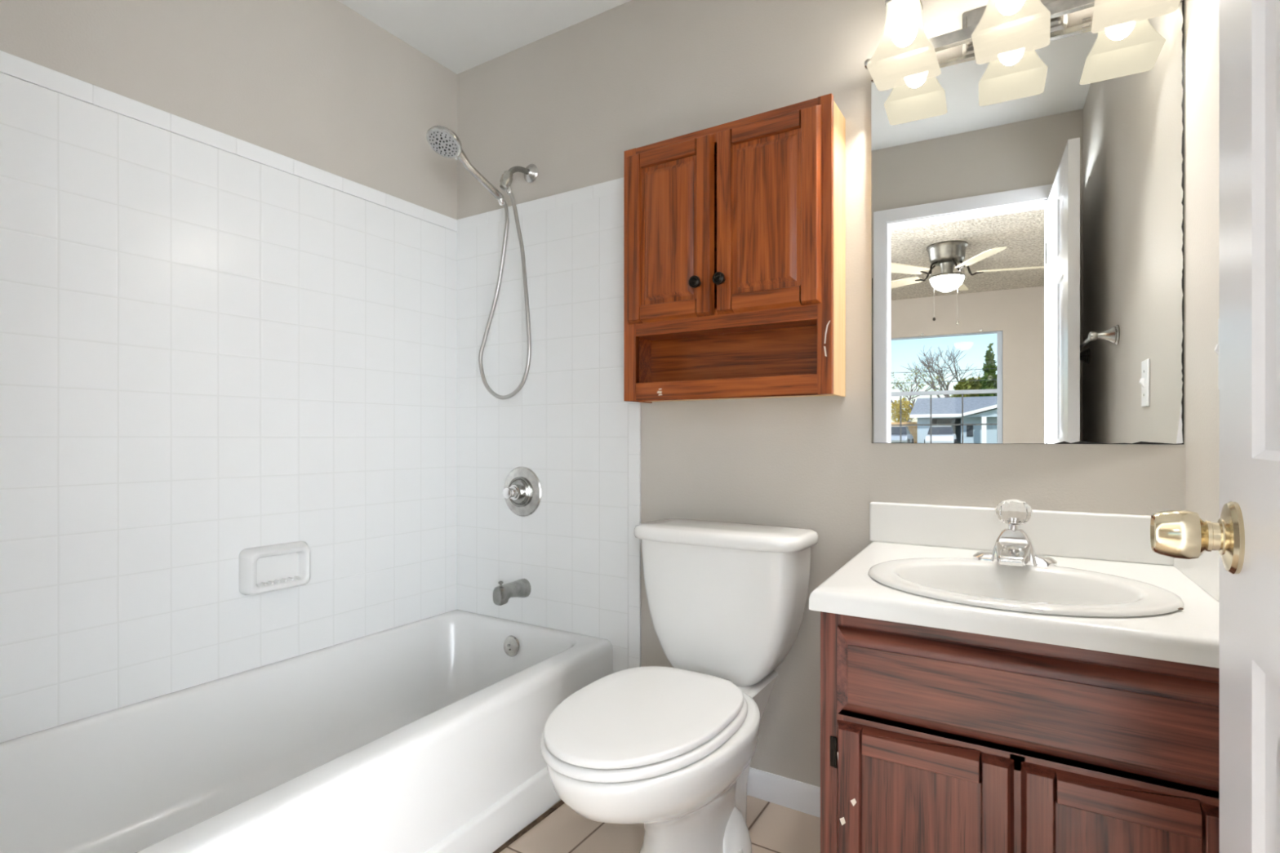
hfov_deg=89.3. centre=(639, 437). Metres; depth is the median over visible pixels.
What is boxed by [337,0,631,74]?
ceiling
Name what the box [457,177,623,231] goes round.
cap
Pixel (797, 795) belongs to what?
baseboard
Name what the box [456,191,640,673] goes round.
tiled wall
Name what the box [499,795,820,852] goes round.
floor
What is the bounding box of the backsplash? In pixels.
[869,502,1173,565]
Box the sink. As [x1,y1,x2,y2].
[868,557,1183,617]
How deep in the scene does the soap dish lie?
1.83 m
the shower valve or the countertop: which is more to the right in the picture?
the countertop
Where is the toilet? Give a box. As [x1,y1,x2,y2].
[540,518,817,852]
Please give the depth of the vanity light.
1.43 m
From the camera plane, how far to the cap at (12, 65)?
1.69 m
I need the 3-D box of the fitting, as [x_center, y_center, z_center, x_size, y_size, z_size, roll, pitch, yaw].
[-0.414,-0.886,2.192,0.064,0.126,0.137,0,0,32]
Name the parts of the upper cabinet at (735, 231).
door panel, door, knob, knob, panel, door panel, door, panel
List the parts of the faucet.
spout, stem, knob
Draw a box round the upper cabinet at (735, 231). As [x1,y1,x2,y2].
[623,93,845,403]
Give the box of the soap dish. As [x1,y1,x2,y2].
[238,541,310,595]
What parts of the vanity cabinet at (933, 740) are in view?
door panel, door, drawer, door, door panel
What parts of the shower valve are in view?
valve stem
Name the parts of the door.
knob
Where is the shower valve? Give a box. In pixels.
[502,466,541,516]
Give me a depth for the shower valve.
2.23 m
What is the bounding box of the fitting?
[499,164,537,191]
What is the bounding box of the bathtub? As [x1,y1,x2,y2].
[0,609,613,852]
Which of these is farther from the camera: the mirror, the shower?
the shower
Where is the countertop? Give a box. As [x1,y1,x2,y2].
[808,502,1219,668]
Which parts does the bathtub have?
overflow plate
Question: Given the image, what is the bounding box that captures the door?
[1150,0,1279,852]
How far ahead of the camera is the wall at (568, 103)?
1.79 m
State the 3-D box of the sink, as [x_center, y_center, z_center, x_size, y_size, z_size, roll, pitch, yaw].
[0.656,0.326,1.151,0.476,0.150,0.412,0,0,32]
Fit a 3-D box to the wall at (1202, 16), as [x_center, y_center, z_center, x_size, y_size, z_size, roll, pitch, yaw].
[0.772,-0.161,0.662,0.120,2.521,1.720,0,0,32]
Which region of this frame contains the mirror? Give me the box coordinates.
[871,0,1184,444]
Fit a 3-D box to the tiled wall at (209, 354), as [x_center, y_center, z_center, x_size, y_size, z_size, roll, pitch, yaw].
[-1.111,-0.057,1.765,0.009,1.434,1.602,0,0,32]
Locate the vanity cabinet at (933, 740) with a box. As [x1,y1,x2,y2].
[820,611,1219,852]
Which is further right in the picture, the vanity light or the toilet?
the vanity light
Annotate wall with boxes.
[0,0,457,219]
[0,71,457,742]
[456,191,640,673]
[457,0,1185,786]
[1185,0,1219,522]
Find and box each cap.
[0,50,457,231]
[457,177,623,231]
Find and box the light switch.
[1214,318,1219,390]
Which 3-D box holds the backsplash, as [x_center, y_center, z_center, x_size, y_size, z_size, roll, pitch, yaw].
[0.843,0.212,1.477,0.616,0.100,0.019,0,0,32]
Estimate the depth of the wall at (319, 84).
1.86 m
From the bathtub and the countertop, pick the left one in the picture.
the bathtub
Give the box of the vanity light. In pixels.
[864,0,1180,91]
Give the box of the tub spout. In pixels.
[493,578,531,605]
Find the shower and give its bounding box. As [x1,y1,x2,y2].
[426,125,531,399]
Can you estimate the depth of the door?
0.48 m
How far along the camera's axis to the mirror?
1.45 m
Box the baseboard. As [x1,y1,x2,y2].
[746,767,820,817]
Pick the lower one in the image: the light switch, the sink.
the sink
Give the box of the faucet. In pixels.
[973,499,1057,567]
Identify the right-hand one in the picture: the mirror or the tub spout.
the mirror
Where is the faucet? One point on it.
(1013, 547)
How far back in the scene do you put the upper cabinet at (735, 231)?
1.70 m
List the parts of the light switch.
plate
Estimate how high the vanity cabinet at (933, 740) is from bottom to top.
0.704 m
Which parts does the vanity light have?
lamp shade, lamp shade, lamp shade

